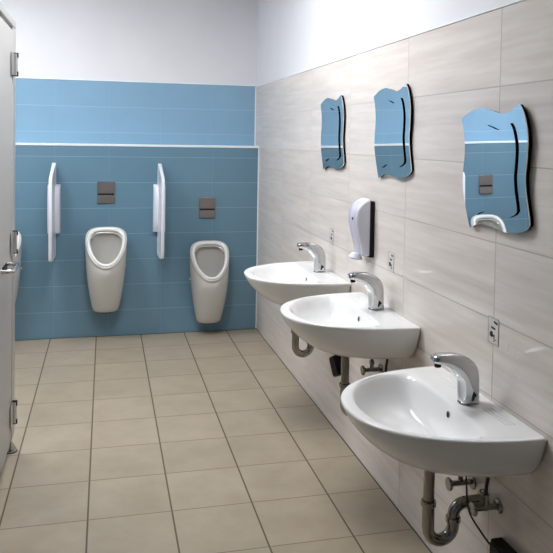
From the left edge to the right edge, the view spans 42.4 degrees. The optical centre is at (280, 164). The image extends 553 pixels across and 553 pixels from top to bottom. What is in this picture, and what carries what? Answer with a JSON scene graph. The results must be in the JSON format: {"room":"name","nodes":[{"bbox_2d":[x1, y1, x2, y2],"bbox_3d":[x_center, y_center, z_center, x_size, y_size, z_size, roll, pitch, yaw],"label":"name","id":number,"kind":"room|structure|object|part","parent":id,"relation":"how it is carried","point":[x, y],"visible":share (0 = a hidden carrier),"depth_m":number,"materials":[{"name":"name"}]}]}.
{"room":"public restroom","nodes":[
{"label":"public restroom","id":0,"kind":"room"},
{"bbox_2d":[0,0,257,145],"bbox_3d":[-1.576,-0.117,5.549,2.808,2.850,0.100,0,2,-14],"label":"wall","id":1,"kind":"structure","parent":0,"point":[180,41],"depth_m":5.59,"materials":[{"name":"white paint"}]},
{"bbox_2d":[16,77,255,85],"bbox_3d":[-1.560,-0.649,5.482,2.800,0.008,0.012,0,2,-14],"label":"trim","id":2,"kind":"structure","parent":1,"relation":"attached to","point":[16,77],"depth_m":5.58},
{"bbox_2d":[254,87,255,145],"bbox_3d":[-0.208,-0.388,5.821,0.008,0.479,0.004,0,2,-14],"label":"trim","id":3,"kind":"structure","parent":1,"relation":"attached to","point":[255,87],"depth_m":5.82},
{"bbox_2d":[15,145,257,339],"bbox_3d":[-1.562,0.586,5.451,2.800,1.453,0.150,0,2,-14],"label":"wall","id":4,"kind":"structure","parent":0,"point":[53,300],"depth_m":5.48,"materials":[{"name":"blue tile"}]},
{"bbox_2d":[15,231,21,303],"bbox_3d":[-2.027,0.792,5.118,0.306,0.641,0.289,0,2,-14],"label":"urinal","id":5,"kind":"object","parent":4,"relation":"attached to","point":[19,238],"visible":0.2,"depth_m":5.15,"materials":[{"name":"ceramic"}]},
{"bbox_2d":[47,163,60,261],"bbox_3d":[-1.647,0.346,5.137,0.092,0.701,0.400,0,2,-14],"label":"divider","id":6,"kind":"object","parent":4,"relation":"attached to","point":[53,189],"visible":1,"depth_m":5.15,"materials":[{"name":"plastic"}]},
{"bbox_3d":[-1.646,0.347,5.131,0.029,0.701,0.388,0,2,-14],"label":"panel","id":7,"kind":"part","parent":6,"relation":"part of","materials":[{"name":"plastic"}]},
{"bbox_2d":[85,227,126,312],"bbox_3d":[-1.299,0.798,5.297,0.306,0.641,0.289,0,2,-14],"label":"urinal","id":8,"kind":"object","parent":4,"relation":"attached to","point":[105,247],"visible":1,"depth_m":5.26,"materials":[{"name":"ceramic"}]},
{"bbox_2d":[97,182,114,202],"bbox_3d":[-1.326,0.216,5.410,0.128,0.164,0.015,0,2,-14],"label":"flush plate","id":9,"kind":"object","parent":4,"relation":"attached to","point":[105,190],"visible":1,"depth_m":5.40,"materials":[{"name":"metal"}]},
{"bbox_2d":[15,328,255,340],"bbox_3d":[-1.555,1.314,5.401,2.800,0.002,0.007,0,2,-14],"label":"baseboard","id":10,"kind":"structure","parent":4,"relation":"attached to","point":[253,328],"depth_m":5.50,"materials":[{"name":"blue tile"}]},
{"bbox_2d":[15,143,258,147],"bbox_3d":[-1.550,-0.148,5.423,2.800,0.016,0.154,0,2,-14],"label":"trim","id":11,"kind":"structure","parent":4,"relation":"on","point":[54,144],"depth_m":5.46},
{"bbox_2d":[153,163,165,258],"bbox_3d":[-0.895,0.352,5.322,0.092,0.701,0.400,0,2,-14],"label":"divider","id":12,"kind":"object","parent":4,"relation":"attached to","point":[159,189],"visible":1,"depth_m":5.33,"materials":[{"name":"plastic"}]},
{"bbox_3d":[-0.893,0.352,5.317,0.029,0.701,0.388,0,2,-14],"label":"panel","id":13,"kind":"part","parent":12,"relation":"part of","materials":[{"name":"plastic"}]},
{"bbox_2d":[199,197,214,217],"bbox_3d":[-0.578,0.342,5.598,0.128,0.164,0.015,0,2,-14],"label":"flush plate","id":14,"kind":"object","parent":4,"relation":"attached to","point":[206,204],"visible":1,"depth_m":5.59,"materials":[{"name":"metal"}]},
{"bbox_2d":[189,240,228,323],"bbox_3d":[-0.545,0.921,5.487,0.306,0.641,0.289,0,2,-14],"label":"urinal","id":15,"kind":"object","parent":4,"relation":"attached to","point":[209,259],"visible":1,"depth_m":5.45,"materials":[{"name":"ceramic"}]},
{"bbox_2d":[255,148,258,327],"bbox_3d":[-0.188,0.597,5.710,0.008,1.449,0.003,0,2,-14],"label":"trim","id":16,"kind":"structure","parent":4,"relation":"attached to","point":[258,148],"depth_m":5.71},
{"bbox_2d":[0,329,430,552],"bbox_3d":[-0.706,1.499,1.988,3.020,0.100,7.550,0,2,-14],"label":"floor","id":17,"kind":"structure","parent":0,"point":[204,441],"depth_m":3.39,"materials":[{"name":"tile"}]},
{"bbox_2d":[0,2,17,453],"bbox_3d":[-1.616,0.386,2.348,1.206,2.068,1.968,0,2,-14],"label":"door frame","id":18,"kind":"structure","parent":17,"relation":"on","point":[4,14],"depth_m":3.37,"materials":[{"name":"metal"}]},
{"bbox_3d":[-1.049,-0.624,2.446,0.042,0.038,1.965,0,2,-14],"label":"rail","id":19,"kind":"part","parent":18,"relation":"part of","materials":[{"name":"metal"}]},
{"bbox_2d":[0,17,19,473],"bbox_3d":[-1.148,0.357,2.959,0.080,1.929,0.832,0,2,-14],"label":"door","id":20,"kind":"structure","parent":18,"relation":"attached to","point":[8,59],"depth_m":3.13,"materials":[{"name":"laminate"}]},
{"bbox_3d":[-1.173,0.357,2.940,0.022,1.929,0.809,0,2,-14],"label":"door","id":21,"kind":"part","parent":20,"relation":"part of","materials":[{"name":"laminate"}]},
{"bbox_3d":[-1.172,0.451,3.099,0.059,0.019,0.212,0,2,-14],"label":"handle","id":22,"kind":"part","parent":20,"relation":"part of","materials":[{"name":"silver metal"}]},
{"bbox_3d":[-1.286,0.332,3.385,0.035,1.945,0.102,0,2,-14],"label":"corner post","id":23,"kind":"part","parent":18,"relation":"part of","materials":[{"name":"metal"}]},
{"bbox_2d":[255,0,552,552],"bbox_3d":[0.714,0.034,2.330,0.120,2.850,7.450,0,2,-14],"label":"wall","id":24,"kind":"structure","parent":0,"point":[458,275],"depth_m":2.72,"materials":[{"name":"beige tile"}]},
{"bbox_2d":[244,261,350,304],"bbox_3d":[0.042,0.659,3.797,0.473,0.170,0.651,0,2,-14],"label":"sink","id":25,"kind":"object","parent":24,"relation":"attached to","point":[279,283],"visible":0.87,"depth_m":3.64,"materials":[{"name":"white ceramic"}]},
{"bbox_2d":[291,330,313,356],"bbox_3d":[0.159,0.889,3.835,0.225,0.300,0.068,0,2,-14],"label":"trap","id":26,"kind":"object","parent":25,"relation":"attached to","point":[297,351],"visible":0.36,"depth_m":3.81,"materials":[{"name":"silver metal"}]},
{"bbox_2d":[297,242,325,272],"bbox_3d":[0.166,0.498,3.816,0.160,0.160,0.071,0,2,-14],"label":"faucet","id":27,"kind":"object","parent":25,"relation":"on","point":[316,251],"visible":1,"depth_m":3.80,"materials":[{"name":"silver metal"}]},
{"bbox_2d":[330,228,333,244],"bbox_3d":[0.276,0.388,3.845,0.002,0.084,0.062,0,2,-14],"label":"instruction sticker","id":28,"kind":"object","parent":24,"relation":"attached to","point":[331,229],"visible":1,"depth_m":3.83,"materials":[{"name":"grey paper"}]},
{"bbox_2d":[321,95,345,169],"bbox_3d":[0.277,-0.163,3.816,0.021,0.400,0.410,0,2,-14],"label":"mirror","id":29,"kind":"object","parent":24,"relation":"attached to","point":[333,152],"visible":1,"depth_m":3.77,"materials":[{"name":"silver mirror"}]},
{"bbox_3d":[0.268,-0.159,3.809,0.001,0.296,0.287,0,2,-14],"label":"raised glass","id":30,"kind":"part","parent":29,"relation":"part of","materials":[{"name":"blue mirror"}]},
{"bbox_2d":[256,328,431,552],"bbox_3d":[0.660,1.461,2.244,0.004,0.002,7.200,0,2,-14],"label":"baseboard","id":31,"kind":"structure","parent":24,"relation":"attached to","point":[256,328],"depth_m":3.40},
{"bbox_2d":[280,292,419,358],"bbox_3d":[0.235,0.699,3.012,0.473,0.170,0.651,0,2,-14],"label":"sink","id":32,"kind":"object","parent":24,"relation":"attached to","point":[340,324],"visible":0.99,"depth_m":2.83,"materials":[{"name":"white ceramic"}]},
{"bbox_2d":[329,355,340,376],"bbox_3d":[0.248,0.868,3.155,0.038,0.150,0.087,0,2,-29],"label":"box","id":33,"kind":"object","parent":32,"relation":"hanging from","point":[335,360],"visible":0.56,"depth_m":3.14,"materials":[{"name":"black plastic"}]},
{"bbox_2d":[339,356,349,415],"bbox_3d":[0.352,0.933,3.050,0.225,0.300,0.068,0,2,-14],"label":"trap","id":34,"kind":"object","parent":32,"relation":"attached to","point":[344,383],"visible":0.12,"depth_m":3.01,"materials":[{"name":"silver metal"}]},
{"bbox_2d":[348,272,383,310],"bbox_3d":[0.364,0.538,3.027,0.160,0.160,0.071,0,2,-14],"label":"faucet","id":35,"kind":"object","parent":32,"relation":"on","point":[372,283],"visible":1,"depth_m":3.01,"materials":[{"name":"silver metal"}]},
{"bbox_2d":[348,198,374,259],"bbox_3d":[0.363,0.300,3.285,0.100,0.285,0.124,0,2,-14],"label":"soap dispenser","id":36,"kind":"object","parent":24,"relation":"attached to","point":[362,211],"visible":1,"depth_m":3.23,"materials":[{"name":"white plastic"}]},
{"bbox_3d":[0.401,0.296,3.295,0.022,0.256,0.124,0,2,-14],"label":"plate","id":37,"kind":"part","parent":36,"relation":"part of","materials":[{"name":"black plastic"}]},
{"bbox_2d":[360,359,382,374],"bbox_3d":[0.400,0.859,3.136,0.091,0.142,0.048,0,2,-14],"label":"shutoff valve","id":38,"kind":"object","parent":24,"relation":"attached to","point":[363,370],"visible":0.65,"depth_m":3.13,"materials":[{"name":"silver metal"}]},
{"bbox_2d":[383,359,387,372],"bbox_3d":[0.438,0.865,2.981,0.091,0.142,0.048,0,2,-14],"label":"hose","id":39,"kind":"object","parent":24,"relation":"attached to","point":[386,363],"visible":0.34,"depth_m":2.98,"materials":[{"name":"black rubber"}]},
{"bbox_2d":[256,0,522,86],"bbox_3d":[0.678,-0.490,2.250,0.011,0.005,7.350,0,2,-14],"label":"trim","id":40,"kind":"structure","parent":24,"relation":"attached to","point":[517,0],"depth_m":2.80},
{"bbox_2d":[388,251,393,272],"bbox_3d":[0.471,0.418,3.049,0.002,0.084,0.062,0,2,-14],"label":"instruction sticker","id":41,"kind":"object","parent":24,"relation":"attached to","point":[390,254],"visible":1,"depth_m":3.04,"materials":[{"name":"grey paper"}]},
{"bbox_2d":[374,83,413,177],"bbox_3d":[0.472,-0.132,3.019,0.021,0.400,0.410,0,2,-14],"label":"mirror","id":42,"kind":"object","parent":24,"relation":"attached to","point":[393,109],"visible":1,"depth_m":2.98,"materials":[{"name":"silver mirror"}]},
{"bbox_3d":[0.464,-0.127,3.012,0.002,0.296,0.287,0,2,-14],"label":"raised glass","id":43,"kind":"part","parent":42,"relation":"part of","materials":[{"name":"blue mirror"}]},
{"bbox_2d":[341,366,545,476],"bbox_3d":[0.428,0.825,2.224,0.473,0.170,0.651,0,2,-14],"label":"sink","id":44,"kind":"object","parent":24,"relation":"attached to","point":[414,416],"visible":0.97,"depth_m":2.10,"materials":[{"name":"white ceramic"}]},
{"bbox_2d":[431,352,478,405],"bbox_3d":[0.543,0.664,2.214,0.160,0.160,0.071,0,2,-14],"label":"faucet","id":45,"kind":"object","parent":44,"relation":"on","point":[466,372],"visible":1,"depth_m":2.20,"materials":[{"name":"silver metal"}]},
{"bbox_2d":[421,470,489,546],"bbox_3d":[0.544,1.059,2.262,0.225,0.300,0.068,0,2,-14],"label":"trap","id":46,"kind":"object","parent":44,"relation":"attached to","point":[428,503],"visible":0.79,"depth_m":2.24,"materials":[{"name":"silver metal"}]},
{"bbox_2d":[483,407,514,425],"bbox_3d":[0.647,0.749,2.115,0.030,0.004,0.130,0,2,-14],"label":"soap shelf","id":47,"kind":"object","parent":44,"relation":"attached to","point":[495,414],"depth_m":2.12,"materials":[{"name":"white ceramic"}]},
{"bbox_2d":[445,476,475,490],"bbox_3d":[0.592,1.004,2.349,0.091,0.142,0.048,0,2,-14],"label":"shutoff valve","id":48,"kind":"object","parent":24,"relation":"attached to","point":[471,481],"visible":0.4,"depth_m":2.34,"materials":[{"name":"silver metal"}]},
{"bbox_2d":[469,477,502,516],"bbox_3d":[0.630,1.011,2.194,0.091,0.142,0.048,0,2,-14],"label":"shutoff valve","id":49,"kind":"object","parent":24,"relation":"attached to","point":[496,505],"visible":0.85,"depth_m":2.19,"materials":[{"name":"silver metal"}]},
{"bbox_2d":[465,477,516,552],"bbox_3d":[0.650,1.065,2.158,0.072,0.292,0.196,0,2,-31],"label":"box","id":50,"kind":"object","parent":24,"relation":"attached to","point":[497,545],"visible":0.8,"depth_m":2.15,"materials":[{"name":"black plastic"}]},
{"bbox_3d":[0.649,1.178,2.123,0.008,0.056,0.096,0,2,-14],"label":"lid","id":51,"kind":"part","parent":50,"relation":"part of","materials":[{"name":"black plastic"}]},
{"bbox_2d":[488,315,498,346],"bbox_3d":[0.669,0.525,2.243,0.002,0.084,0.062,0,2,-14],"label":"instruction sticker","id":52,"kind":"object","parent":24,"relation":"attached to","point":[493,323],"visible":1,"depth_m":2.24,"materials":[{"name":"grey"}]},
{"bbox_2d":[462,103,532,233],"bbox_3d":[0.665,0.017,2.224,0.021,0.400,0.410,0,2,-13],"label":"mirror","id":53,"kind":"object","parent":24,"relation":"attached to","point":[497,158],"visible":1,"depth_m":2.18,"materials":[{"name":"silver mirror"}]},
{"bbox_3d":[0.656,0.022,2.217,0.009,0.296,0.287,0,2,-12],"label":"raised glass","id":54,"kind":"part","parent":53,"relation":"part of","materials":[{"name":"blue mirror"}]}
]}

